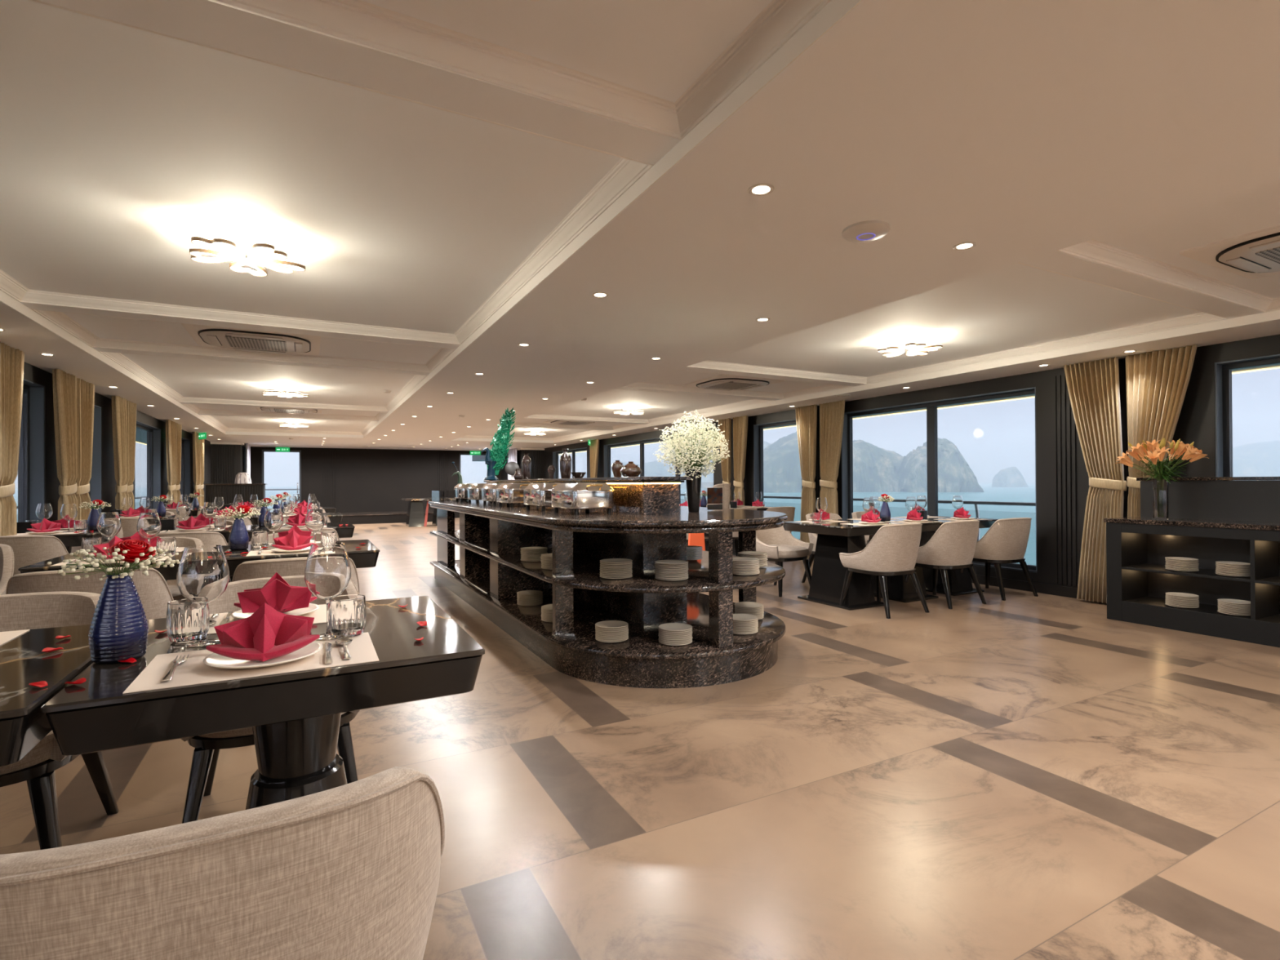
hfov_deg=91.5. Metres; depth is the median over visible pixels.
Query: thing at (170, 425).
curtain
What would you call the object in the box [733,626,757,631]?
dinner plate
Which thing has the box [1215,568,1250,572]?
dinner plate
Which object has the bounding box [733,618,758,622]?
dinner plate
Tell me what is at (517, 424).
trim
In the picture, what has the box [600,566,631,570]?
dinner plate
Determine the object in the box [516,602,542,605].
dinner plate
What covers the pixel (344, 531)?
dining table
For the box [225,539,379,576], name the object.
dining table
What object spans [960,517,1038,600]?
dining chair
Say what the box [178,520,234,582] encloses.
dining chair
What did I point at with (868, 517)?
folded napkin
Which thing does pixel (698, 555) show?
dinner plate
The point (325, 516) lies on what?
glass tumbler
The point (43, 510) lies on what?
wine glass
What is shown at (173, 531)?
placemat
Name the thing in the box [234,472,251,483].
table lamp
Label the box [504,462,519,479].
disc
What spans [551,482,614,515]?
chafing dish
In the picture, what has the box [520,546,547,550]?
dinner plate
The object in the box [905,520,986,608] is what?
dining chair
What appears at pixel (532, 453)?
trim
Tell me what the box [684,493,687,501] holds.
wine glass
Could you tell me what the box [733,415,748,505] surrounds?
curtain
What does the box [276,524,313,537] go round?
folded napkin
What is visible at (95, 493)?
window
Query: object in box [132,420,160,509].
window
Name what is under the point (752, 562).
dinner plate
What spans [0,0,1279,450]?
ceiling
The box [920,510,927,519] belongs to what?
holder
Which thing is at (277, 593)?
folded napkin
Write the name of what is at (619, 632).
dinner plate
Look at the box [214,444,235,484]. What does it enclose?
trim
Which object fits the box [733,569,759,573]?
dinner plate
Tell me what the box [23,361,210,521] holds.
wall
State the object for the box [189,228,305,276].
ceiling lamp
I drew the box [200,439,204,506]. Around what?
curtain
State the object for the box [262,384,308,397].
ceiling lamp
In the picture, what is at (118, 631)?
bud vase
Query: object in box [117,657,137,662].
rose petal
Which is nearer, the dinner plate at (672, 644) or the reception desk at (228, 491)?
the dinner plate at (672, 644)
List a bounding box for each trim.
[0,0,653,344]
[0,289,225,434]
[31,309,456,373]
[38,0,679,164]
[91,346,430,375]
[97,351,426,411]
[180,402,388,413]
[181,403,386,420]
[198,413,378,421]
[199,414,377,435]
[207,0,831,140]
[210,441,245,447]
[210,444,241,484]
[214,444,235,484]
[240,445,245,472]
[323,450,337,512]
[363,0,862,437]
[437,452,449,490]
[458,426,609,440]
[463,182,1271,436]
[498,425,613,430]
[501,449,544,479]
[511,418,641,430]
[516,447,544,450]
[521,417,645,424]
[524,389,772,423]
[524,449,541,479]
[553,310,1279,443]
[615,386,781,400]
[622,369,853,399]
[688,262,1229,384]
[814,410,821,512]
[1018,250,1263,318]
[1052,374,1077,586]
[1056,239,1279,312]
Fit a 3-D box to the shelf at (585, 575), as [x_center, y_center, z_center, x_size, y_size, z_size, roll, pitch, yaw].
[-0.643,0.623,5.753,1.670,0.037,5.018,0,0,-28]
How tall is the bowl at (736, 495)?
0.142 m
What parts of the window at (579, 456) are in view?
glass pane, glass pane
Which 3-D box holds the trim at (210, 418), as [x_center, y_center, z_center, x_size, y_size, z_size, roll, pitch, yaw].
[-7.074,-1.131,12.829,2.803,0.076,3.720,0,0,-28]
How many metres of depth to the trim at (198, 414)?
11.05 m
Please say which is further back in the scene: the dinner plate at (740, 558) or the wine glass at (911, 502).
the wine glass at (911, 502)
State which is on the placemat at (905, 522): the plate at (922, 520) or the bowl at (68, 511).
the plate at (922, 520)
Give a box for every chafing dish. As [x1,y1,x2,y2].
[453,483,476,502]
[466,483,491,503]
[480,483,520,505]
[496,483,540,507]
[523,482,574,511]
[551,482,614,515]
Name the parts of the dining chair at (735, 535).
leg, backrest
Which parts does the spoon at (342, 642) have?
handle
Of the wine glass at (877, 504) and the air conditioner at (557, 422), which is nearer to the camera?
the wine glass at (877, 504)
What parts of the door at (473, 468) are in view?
frame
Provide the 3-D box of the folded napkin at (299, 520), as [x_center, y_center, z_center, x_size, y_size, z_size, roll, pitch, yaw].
[-3.144,0.366,5.757,0.216,0.122,0.109,0,0,-23]
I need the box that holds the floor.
[0,517,1279,959]
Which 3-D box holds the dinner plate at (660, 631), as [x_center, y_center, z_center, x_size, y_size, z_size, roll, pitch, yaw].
[0.208,0.889,3.676,0.200,0.011,0.200,0,0,-30]
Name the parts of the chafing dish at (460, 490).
lid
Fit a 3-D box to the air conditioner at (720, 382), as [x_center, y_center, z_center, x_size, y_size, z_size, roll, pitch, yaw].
[1.167,-1.207,7.887,0.960,0.046,0.900,0,0,-28]
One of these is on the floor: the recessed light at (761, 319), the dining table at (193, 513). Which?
the dining table at (193, 513)
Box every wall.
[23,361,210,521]
[250,446,501,517]
[543,333,1279,587]
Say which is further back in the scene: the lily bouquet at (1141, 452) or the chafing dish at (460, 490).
the chafing dish at (460, 490)
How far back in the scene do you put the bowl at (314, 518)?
3.80 m
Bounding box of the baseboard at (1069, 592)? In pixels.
[970,574,1077,598]
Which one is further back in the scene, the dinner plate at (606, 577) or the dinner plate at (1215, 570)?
the dinner plate at (1215, 570)
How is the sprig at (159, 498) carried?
in the bud vase at (161, 508)
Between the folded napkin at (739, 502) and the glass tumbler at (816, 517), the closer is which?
the glass tumbler at (816, 517)
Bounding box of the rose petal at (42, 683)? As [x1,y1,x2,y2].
[28,680,48,687]
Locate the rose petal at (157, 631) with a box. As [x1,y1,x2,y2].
[155,630,166,633]
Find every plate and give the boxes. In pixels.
[25,530,63,534]
[60,528,74,529]
[90,556,121,561]
[175,527,207,531]
[203,640,322,668]
[231,603,319,618]
[270,546,310,552]
[284,524,306,527]
[516,590,542,595]
[516,592,542,596]
[516,594,542,597]
[516,595,542,599]
[516,598,542,601]
[516,599,542,603]
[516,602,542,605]
[517,596,542,600]
[517,600,542,604]
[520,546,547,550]
[520,548,547,551]
[520,550,547,553]
[520,551,547,554]
[520,552,547,555]
[520,555,541,557]
[520,556,541,559]
[520,557,541,559]
[520,559,541,561]
[541,553,552,557]
[541,604,552,609]
[595,620,628,628]
[595,625,628,630]
[595,626,628,631]
[595,628,628,633]
[595,630,628,635]
[595,631,628,637]
[595,633,628,639]
[595,635,628,640]
[595,636,628,642]
[599,568,631,572]
[600,558,632,563]
[600,561,632,564]
[600,563,632,566]
[600,564,632,568]
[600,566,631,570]
[600,569,632,573]
[600,571,632,575]
[600,573,632,577]
[600,575,632,578]
[654,560,688,564]
[654,562,688,566]
[654,564,688,568]
[654,566,688,569]
[654,569,688,573]
[654,571,688,575]
[654,573,688,577]
[654,574,688,578]
[654,577,688,580]
[655,568,688,572]
[657,633,692,638]
[657,635,692,639]
[658,622,692,631]
[658,627,692,632]
[658,629,692,634]
[658,631,692,636]
[658,636,692,641]
[658,638,692,643]
[658,640,692,645]
[686,545,702,549]
[686,547,702,551]
[686,549,702,551]
[686,551,702,553]
[686,551,702,555]
[686,555,702,557]
[686,556,702,559]
[686,557,702,560]
[732,556,759,561]
[733,560,759,563]
[733,561,759,564]
[733,564,759,566]
[733,564,759,568]
[733,567,759,570]
[733,568,759,572]
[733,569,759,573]
[733,572,759,575]
[733,613,757,621]
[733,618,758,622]
[733,620,758,624]
[733,622,758,626]
[733,623,758,627]
[733,625,758,629]
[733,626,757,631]
[733,628,758,632]
[733,630,757,634]
[734,601,763,607]
[734,604,764,608]
[734,606,763,610]
[734,608,764,612]
[734,609,764,613]
[734,611,764,615]
[737,551,767,555]
[737,553,767,556]
[737,555,767,558]
[808,519,832,521]
[858,521,884,524]
[902,519,928,522]
[950,516,974,519]
[1164,556,1198,560]
[1164,558,1198,562]
[1164,560,1198,563]
[1164,562,1198,566]
[1164,564,1198,567]
[1164,564,1199,568]
[1164,566,1198,570]
[1164,591,1199,597]
[1164,596,1199,600]
[1164,600,1199,605]
[1164,603,1199,608]
[1165,560,1199,564]
[1165,567,1199,571]
[1165,594,1199,598]
[1165,595,1199,599]
[1165,597,1199,602]
[1165,599,1199,604]
[1165,601,1199,606]
[1215,560,1250,565]
[1215,562,1250,566]
[1215,564,1250,568]
[1215,565,1250,569]
[1215,567,1250,571]
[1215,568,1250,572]
[1215,569,1250,573]
[1215,571,1250,575]
[1215,572,1250,577]
[1217,598,1250,604]
[1217,600,1250,605]
[1217,601,1250,607]
[1217,603,1250,608]
[1217,604,1250,609]
[1217,605,1250,611]
[1217,607,1250,613]
[1217,608,1250,614]
[1217,610,1250,615]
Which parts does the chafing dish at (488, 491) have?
lid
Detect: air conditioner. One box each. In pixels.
[181,323,320,355]
[254,406,322,413]
[542,420,595,425]
[681,374,785,391]
[1179,224,1279,279]
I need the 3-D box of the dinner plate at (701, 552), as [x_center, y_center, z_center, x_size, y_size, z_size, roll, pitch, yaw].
[0.368,0.547,4.659,0.200,0.011,0.200,0,0,17]
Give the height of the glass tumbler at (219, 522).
0.098 m
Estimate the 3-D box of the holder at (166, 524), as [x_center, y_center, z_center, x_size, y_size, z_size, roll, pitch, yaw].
[-4.221,0.397,5.571,0.100,0.090,0.100,0,0,-34]
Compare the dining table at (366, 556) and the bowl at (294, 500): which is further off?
the bowl at (294, 500)
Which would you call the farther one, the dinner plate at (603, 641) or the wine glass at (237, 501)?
the wine glass at (237, 501)
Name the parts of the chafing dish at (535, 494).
lid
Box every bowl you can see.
[60,503,77,519]
[176,502,191,517]
[176,545,229,604]
[202,502,217,518]
[208,620,216,626]
[233,497,243,507]
[249,494,257,503]
[263,508,283,531]
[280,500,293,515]
[288,496,297,506]
[293,493,300,502]
[304,542,351,599]
[305,509,324,532]
[335,638,352,645]
[571,471,586,478]
[733,491,740,500]
[815,497,827,511]
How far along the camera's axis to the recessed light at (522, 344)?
5.04 m
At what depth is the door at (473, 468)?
21.36 m
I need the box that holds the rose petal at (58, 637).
[55,635,71,639]
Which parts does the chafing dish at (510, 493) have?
lid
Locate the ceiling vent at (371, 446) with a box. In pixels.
[370,446,414,448]
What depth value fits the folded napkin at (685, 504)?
9.09 m
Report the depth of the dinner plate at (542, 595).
4.82 m
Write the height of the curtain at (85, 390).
2.249 m
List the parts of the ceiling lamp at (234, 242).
plate, arm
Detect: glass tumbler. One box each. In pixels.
[25,520,39,523]
[73,520,88,531]
[80,537,102,555]
[148,508,157,512]
[155,537,176,555]
[165,599,209,643]
[167,517,179,528]
[213,517,226,528]
[251,531,268,547]
[256,502,262,509]
[320,531,336,542]
[324,515,327,525]
[328,594,366,638]
[811,512,821,523]
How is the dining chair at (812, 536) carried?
on the floor
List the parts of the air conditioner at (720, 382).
panel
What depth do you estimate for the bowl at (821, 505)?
6.01 m
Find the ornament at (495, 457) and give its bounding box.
[480,407,515,479]
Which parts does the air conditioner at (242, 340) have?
panel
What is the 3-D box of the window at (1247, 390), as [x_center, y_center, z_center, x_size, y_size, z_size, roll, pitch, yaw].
[5.711,-0.023,3.549,0.165,1.920,3.740,0,0,-28]
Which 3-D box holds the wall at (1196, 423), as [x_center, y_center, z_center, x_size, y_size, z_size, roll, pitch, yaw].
[2.905,-0.029,8.887,0.200,2.410,30.000,0,0,-28]
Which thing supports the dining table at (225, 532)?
on the floor
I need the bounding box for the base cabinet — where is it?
[1103,516,1279,647]
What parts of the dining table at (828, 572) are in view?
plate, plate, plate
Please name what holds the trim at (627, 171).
attached to the ceiling
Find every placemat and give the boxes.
[0,629,30,644]
[6,531,84,536]
[49,554,174,566]
[83,546,184,555]
[122,632,379,693]
[160,528,225,533]
[177,525,230,528]
[207,604,326,634]
[246,550,309,555]
[253,541,320,548]
[280,524,326,528]
[797,520,846,523]
[840,522,897,525]
[889,520,936,523]
[893,515,945,518]
[937,518,984,520]
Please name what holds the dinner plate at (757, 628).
on the dinner plate at (735, 633)
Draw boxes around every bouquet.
[653,409,729,479]
[1115,437,1208,482]
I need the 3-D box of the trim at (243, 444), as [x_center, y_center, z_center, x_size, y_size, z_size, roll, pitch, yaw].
[-11.267,-0.955,17.206,0.720,0.058,2.060,0,0,-28]
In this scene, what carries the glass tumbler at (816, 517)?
on the placemat at (832, 521)
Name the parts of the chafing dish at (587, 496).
lid, lid handle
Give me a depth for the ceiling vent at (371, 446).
18.72 m
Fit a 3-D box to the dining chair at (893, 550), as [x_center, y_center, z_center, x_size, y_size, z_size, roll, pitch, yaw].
[2.179,0.769,5.598,0.594,0.790,0.598,0,0,-28]
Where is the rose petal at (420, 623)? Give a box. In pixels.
[416,621,426,626]
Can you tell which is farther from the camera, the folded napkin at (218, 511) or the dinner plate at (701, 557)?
the folded napkin at (218, 511)
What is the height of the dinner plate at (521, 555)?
0.011 m
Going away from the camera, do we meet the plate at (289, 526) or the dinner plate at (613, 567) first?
the dinner plate at (613, 567)
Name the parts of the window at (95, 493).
frame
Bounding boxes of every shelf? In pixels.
[429,529,785,593]
[430,560,786,659]
[484,476,690,482]
[1121,563,1250,582]
[1255,575,1279,585]
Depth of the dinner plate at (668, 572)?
3.68 m
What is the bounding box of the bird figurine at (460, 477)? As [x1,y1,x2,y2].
[451,462,468,501]
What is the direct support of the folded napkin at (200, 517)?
on the plate
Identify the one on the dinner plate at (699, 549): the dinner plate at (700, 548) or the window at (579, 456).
the dinner plate at (700, 548)
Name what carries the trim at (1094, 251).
attached to the ceiling
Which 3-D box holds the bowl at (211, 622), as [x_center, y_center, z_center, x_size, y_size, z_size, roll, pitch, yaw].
[-1.204,0.402,1.742,0.038,0.008,0.056,0,0,-28]
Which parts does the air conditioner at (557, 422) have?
panel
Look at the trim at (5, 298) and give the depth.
5.15 m
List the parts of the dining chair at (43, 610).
seat, seat frame, leg, backrest, leg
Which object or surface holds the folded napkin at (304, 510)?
on the plate
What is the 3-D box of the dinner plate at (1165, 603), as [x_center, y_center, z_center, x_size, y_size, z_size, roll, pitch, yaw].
[4.220,0.980,4.860,0.200,0.011,0.200,0,0,21]
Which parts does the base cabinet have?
panel, rail, panel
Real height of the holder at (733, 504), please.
0.090 m
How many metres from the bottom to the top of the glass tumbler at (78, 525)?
0.098 m
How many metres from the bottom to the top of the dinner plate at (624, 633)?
0.011 m
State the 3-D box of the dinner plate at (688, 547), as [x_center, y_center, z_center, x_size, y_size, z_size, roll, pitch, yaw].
[0.367,0.505,4.658,0.200,0.011,0.200,0,0,30]
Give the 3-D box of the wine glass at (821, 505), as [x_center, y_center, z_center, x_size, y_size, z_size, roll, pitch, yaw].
[1.762,0.291,6.053,0.108,0.240,0.108,0,0,-45]
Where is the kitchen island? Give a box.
[428,476,787,688]
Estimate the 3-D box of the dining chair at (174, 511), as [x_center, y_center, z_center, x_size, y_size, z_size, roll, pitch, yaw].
[-7.246,0.836,9.586,0.594,0.790,0.598,0,0,-28]
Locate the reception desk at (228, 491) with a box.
[204,483,266,511]
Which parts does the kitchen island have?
edge rail, edge rail, edge rail, edge rail, core panel, core panel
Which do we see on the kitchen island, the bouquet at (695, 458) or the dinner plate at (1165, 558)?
the bouquet at (695, 458)
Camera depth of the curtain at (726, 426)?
10.95 m
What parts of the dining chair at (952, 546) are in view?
leg, leg, seat frame, leg, backrest, leg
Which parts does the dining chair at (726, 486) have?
backrest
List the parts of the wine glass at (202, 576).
stem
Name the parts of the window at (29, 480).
glass pane, frame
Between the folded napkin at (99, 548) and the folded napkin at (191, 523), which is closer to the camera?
the folded napkin at (99, 548)
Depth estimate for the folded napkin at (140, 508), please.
8.03 m
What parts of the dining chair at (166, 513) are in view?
backrest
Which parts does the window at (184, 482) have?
glass pane, frame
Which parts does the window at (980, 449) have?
glass pane, glass pane, sill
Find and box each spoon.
[208,613,218,626]
[335,638,352,659]
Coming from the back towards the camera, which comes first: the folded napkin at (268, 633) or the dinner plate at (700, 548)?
the dinner plate at (700, 548)
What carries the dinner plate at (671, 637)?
on the dinner plate at (682, 638)
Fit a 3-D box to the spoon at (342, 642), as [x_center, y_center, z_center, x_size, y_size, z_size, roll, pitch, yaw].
[-0.697,0.396,1.474,0.038,0.011,0.183,0,0,-28]
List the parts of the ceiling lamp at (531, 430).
plate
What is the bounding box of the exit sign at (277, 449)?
[275,447,289,452]
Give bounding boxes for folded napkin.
[26,518,61,532]
[52,518,74,528]
[88,535,122,559]
[119,506,141,516]
[120,531,159,546]
[134,506,148,513]
[164,502,177,509]
[175,515,206,529]
[194,513,213,524]
[205,602,319,662]
[216,506,235,515]
[227,505,238,513]
[234,572,316,613]
[243,502,253,507]
[271,529,314,550]
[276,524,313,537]
[285,513,305,525]
[288,511,306,518]
[292,505,307,514]
[296,501,307,506]
[680,501,688,506]
[736,499,742,505]
[751,499,764,506]
[810,511,830,519]
[861,510,881,522]
[906,508,923,520]
[953,506,970,518]
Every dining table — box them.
[0,624,93,767]
[17,545,231,582]
[35,529,117,553]
[40,595,484,809]
[159,515,175,519]
[160,524,258,542]
[188,507,203,516]
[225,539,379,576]
[229,514,258,577]
[254,521,355,537]
[282,512,342,522]
[322,506,335,512]
[704,506,768,555]
[782,515,998,610]
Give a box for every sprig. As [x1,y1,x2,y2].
[47,545,180,580]
[75,501,110,509]
[151,496,172,502]
[188,493,204,497]
[214,507,260,519]
[251,499,278,506]
[268,495,286,501]
[877,495,894,502]
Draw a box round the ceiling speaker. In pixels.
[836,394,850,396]
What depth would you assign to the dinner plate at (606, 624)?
3.76 m
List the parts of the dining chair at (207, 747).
leg, leg, backrest, seat, seat frame, leg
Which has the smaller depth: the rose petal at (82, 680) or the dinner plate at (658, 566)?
the rose petal at (82, 680)
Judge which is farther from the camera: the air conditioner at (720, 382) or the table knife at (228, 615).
the air conditioner at (720, 382)
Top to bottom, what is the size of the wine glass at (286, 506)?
0.240 m
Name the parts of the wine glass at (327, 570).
stem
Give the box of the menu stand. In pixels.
[699,482,724,511]
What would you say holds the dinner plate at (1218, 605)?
on the dinner plate at (1218, 606)
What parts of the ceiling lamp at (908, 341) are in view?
plate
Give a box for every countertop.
[428,500,787,527]
[1103,516,1279,530]
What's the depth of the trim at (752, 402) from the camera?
11.47 m
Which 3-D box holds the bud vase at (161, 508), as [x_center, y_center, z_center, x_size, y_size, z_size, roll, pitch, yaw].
[-6.095,0.365,7.940,0.107,0.194,0.107,0,0,22]
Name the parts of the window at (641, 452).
glass pane, frame, glass pane, glass pane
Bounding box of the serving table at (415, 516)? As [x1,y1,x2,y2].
[400,497,436,526]
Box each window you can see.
[13,378,44,523]
[88,404,101,514]
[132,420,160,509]
[179,436,190,502]
[552,447,586,478]
[604,431,713,504]
[753,419,801,540]
[841,386,1036,573]
[1214,354,1279,480]
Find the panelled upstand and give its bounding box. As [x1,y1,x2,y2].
[1136,476,1279,522]
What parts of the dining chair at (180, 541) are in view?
seat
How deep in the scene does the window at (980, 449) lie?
7.43 m
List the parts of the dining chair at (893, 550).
leg, leg, backrest, seat frame, leg, leg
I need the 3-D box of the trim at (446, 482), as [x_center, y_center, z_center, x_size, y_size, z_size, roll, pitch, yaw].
[-6.559,0.119,20.841,0.375,2.080,0.018,0,0,-28]
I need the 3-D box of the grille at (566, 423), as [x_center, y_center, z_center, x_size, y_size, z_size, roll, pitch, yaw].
[-1.369,-1.156,12.688,0.440,0.006,0.440,0,0,-28]
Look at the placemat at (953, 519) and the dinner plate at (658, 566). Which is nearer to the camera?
the dinner plate at (658, 566)
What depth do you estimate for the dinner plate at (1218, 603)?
4.56 m
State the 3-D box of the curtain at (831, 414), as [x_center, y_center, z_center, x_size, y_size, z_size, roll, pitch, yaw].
[2.707,0.032,8.774,0.109,2.249,0.512,0,0,-30]
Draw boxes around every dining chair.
[0,535,68,576]
[0,543,14,595]
[0,591,119,849]
[0,766,444,959]
[5,566,173,619]
[71,528,123,552]
[120,517,138,537]
[156,531,227,545]
[160,537,203,600]
[165,509,189,521]
[165,511,175,517]
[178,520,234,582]
[181,575,359,823]
[211,516,252,544]
[231,556,359,592]
[250,532,320,544]
[267,527,339,540]
[283,515,330,522]
[686,533,708,545]
[704,483,730,537]
[732,507,756,555]
[755,525,813,596]
[765,506,795,533]
[801,512,868,582]
[839,523,928,618]
[851,511,879,539]
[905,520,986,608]
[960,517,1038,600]
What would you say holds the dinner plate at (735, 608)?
on the dinner plate at (735, 610)
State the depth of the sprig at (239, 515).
3.78 m
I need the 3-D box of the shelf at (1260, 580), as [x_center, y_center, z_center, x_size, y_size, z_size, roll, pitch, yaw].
[4.683,0.710,4.135,0.420,0.020,0.775,0,0,-28]
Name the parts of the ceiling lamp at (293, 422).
plate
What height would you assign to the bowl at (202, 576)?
0.142 m
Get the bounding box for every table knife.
[219,611,233,625]
[324,642,333,664]
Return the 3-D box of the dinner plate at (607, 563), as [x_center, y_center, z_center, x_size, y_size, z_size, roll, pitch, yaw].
[-0.145,0.504,3.789,0.200,0.011,0.200,0,0,9]
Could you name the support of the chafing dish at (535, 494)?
on the island countertop
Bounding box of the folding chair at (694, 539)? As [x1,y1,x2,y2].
[688,533,705,551]
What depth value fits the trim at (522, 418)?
11.89 m
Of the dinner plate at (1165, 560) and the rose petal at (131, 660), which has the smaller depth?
the rose petal at (131, 660)
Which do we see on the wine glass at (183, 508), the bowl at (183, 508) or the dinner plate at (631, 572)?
the bowl at (183, 508)
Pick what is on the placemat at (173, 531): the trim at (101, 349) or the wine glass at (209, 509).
the wine glass at (209, 509)
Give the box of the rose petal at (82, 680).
[64,677,86,684]
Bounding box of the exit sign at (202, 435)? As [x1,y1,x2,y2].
[198,432,206,439]
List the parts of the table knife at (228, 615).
blade, handle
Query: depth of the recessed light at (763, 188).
2.39 m
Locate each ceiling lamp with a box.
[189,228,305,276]
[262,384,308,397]
[279,420,308,427]
[524,429,546,435]
[613,405,644,414]
[877,335,942,357]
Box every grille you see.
[224,336,287,351]
[273,408,304,413]
[560,422,584,424]
[709,382,756,389]
[1255,246,1279,263]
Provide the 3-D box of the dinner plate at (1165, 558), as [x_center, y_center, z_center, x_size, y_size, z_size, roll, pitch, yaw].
[4.220,0.627,4.860,0.200,0.011,0.200,0,0,36]
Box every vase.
[87,508,99,530]
[87,572,149,664]
[156,501,166,516]
[191,497,199,509]
[228,517,248,550]
[257,506,267,526]
[272,500,279,508]
[521,453,531,479]
[560,448,571,478]
[684,468,702,511]
[879,501,890,521]
[1152,479,1168,519]
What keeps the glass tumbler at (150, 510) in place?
on the placemat
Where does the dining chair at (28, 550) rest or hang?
on the floor
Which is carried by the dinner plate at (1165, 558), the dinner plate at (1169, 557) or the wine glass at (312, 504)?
the dinner plate at (1169, 557)
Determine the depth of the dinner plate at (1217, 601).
4.54 m
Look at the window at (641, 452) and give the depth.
14.16 m
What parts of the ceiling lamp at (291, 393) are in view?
plate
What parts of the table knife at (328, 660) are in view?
blade, handle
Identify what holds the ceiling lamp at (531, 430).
attached to the ceiling
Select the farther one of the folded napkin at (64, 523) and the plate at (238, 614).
the folded napkin at (64, 523)
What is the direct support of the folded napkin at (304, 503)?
on the plate
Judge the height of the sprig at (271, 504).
0.096 m
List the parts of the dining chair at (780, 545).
leg, backrest, seat frame, seat, leg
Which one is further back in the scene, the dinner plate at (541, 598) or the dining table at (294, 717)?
the dinner plate at (541, 598)
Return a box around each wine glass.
[35,503,53,519]
[60,503,77,532]
[97,511,121,542]
[121,497,132,510]
[136,512,161,545]
[139,497,151,512]
[166,494,173,504]
[176,502,191,528]
[176,545,229,647]
[179,494,187,502]
[202,502,217,529]
[213,497,224,510]
[233,497,243,516]
[249,494,257,509]
[263,508,283,546]
[280,500,293,525]
[288,496,297,514]
[293,493,300,508]
[304,542,351,640]
[305,509,324,543]
[306,500,319,511]
[307,496,316,502]
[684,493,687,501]
[733,491,740,506]
[755,491,762,500]
[815,497,827,522]
[862,497,874,511]
[870,496,879,511]
[905,496,916,511]
[916,495,927,508]
[951,495,963,509]
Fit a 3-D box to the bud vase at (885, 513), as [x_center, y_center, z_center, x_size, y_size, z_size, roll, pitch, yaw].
[2.455,0.313,6.249,0.107,0.194,0.107,0,0,-27]
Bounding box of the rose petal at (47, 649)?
[41,647,63,652]
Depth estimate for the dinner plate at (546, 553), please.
4.63 m
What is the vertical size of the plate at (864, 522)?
0.018 m
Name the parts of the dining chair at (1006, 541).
leg, seat frame, leg, backrest, leg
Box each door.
[262,449,301,508]
[459,453,487,483]
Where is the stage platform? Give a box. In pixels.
[340,510,433,524]
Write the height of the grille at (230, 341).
0.006 m
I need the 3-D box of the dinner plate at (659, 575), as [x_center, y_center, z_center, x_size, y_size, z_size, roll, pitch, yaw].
[0.189,0.564,3.716,0.200,0.011,0.200,0,0,-8]
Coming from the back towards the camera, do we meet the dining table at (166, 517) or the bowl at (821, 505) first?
the dining table at (166, 517)
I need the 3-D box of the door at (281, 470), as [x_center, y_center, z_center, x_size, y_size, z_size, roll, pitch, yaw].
[-10.721,0.196,18.684,1.020,2.190,0.122,0,0,-28]
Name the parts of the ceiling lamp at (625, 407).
plate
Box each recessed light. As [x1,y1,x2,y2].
[39,353,55,355]
[517,342,530,346]
[591,292,608,297]
[650,357,661,359]
[747,182,774,195]
[755,317,769,321]
[952,241,976,250]
[1037,364,1049,366]
[1122,350,1137,352]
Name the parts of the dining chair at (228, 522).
backrest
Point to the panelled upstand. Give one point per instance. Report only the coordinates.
(1253, 499)
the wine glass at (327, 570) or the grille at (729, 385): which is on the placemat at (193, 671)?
the wine glass at (327, 570)
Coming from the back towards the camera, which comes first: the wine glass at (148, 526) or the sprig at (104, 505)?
the sprig at (104, 505)
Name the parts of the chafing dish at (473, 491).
lid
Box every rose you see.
[92,499,104,506]
[108,538,155,573]
[236,505,252,515]
[262,497,272,503]
[880,493,888,499]
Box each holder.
[17,521,35,533]
[110,510,122,516]
[160,519,173,529]
[729,501,737,507]
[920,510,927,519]
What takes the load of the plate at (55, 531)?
on the placemat at (59, 533)
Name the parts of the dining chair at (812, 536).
leg, backrest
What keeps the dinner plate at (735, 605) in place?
on the dinner plate at (735, 606)
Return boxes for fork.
[160,653,189,681]
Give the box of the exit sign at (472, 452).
[470,450,480,454]
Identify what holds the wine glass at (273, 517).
on the placemat at (313, 541)
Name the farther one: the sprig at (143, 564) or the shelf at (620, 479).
the shelf at (620, 479)
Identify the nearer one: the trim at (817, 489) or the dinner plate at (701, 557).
the dinner plate at (701, 557)
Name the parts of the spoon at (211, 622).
handle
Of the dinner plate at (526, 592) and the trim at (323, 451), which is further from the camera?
the trim at (323, 451)
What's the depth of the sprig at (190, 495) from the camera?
10.30 m
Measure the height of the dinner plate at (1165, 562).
0.011 m
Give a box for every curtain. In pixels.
[0,341,24,536]
[52,368,77,519]
[75,377,94,519]
[111,395,127,511]
[125,400,136,510]
[165,419,176,504]
[174,422,182,503]
[192,431,200,506]
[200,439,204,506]
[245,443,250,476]
[507,448,516,479]
[589,439,599,477]
[718,417,731,502]
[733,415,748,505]
[795,404,817,559]
[819,400,844,514]
[1063,356,1126,603]
[1125,344,1197,516]
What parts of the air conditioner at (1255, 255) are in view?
panel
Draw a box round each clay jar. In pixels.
[513,468,523,479]
[547,465,555,479]
[611,460,623,477]
[619,461,641,476]
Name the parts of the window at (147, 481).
glass pane, frame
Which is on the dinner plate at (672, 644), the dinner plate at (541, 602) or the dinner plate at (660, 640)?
the dinner plate at (660, 640)

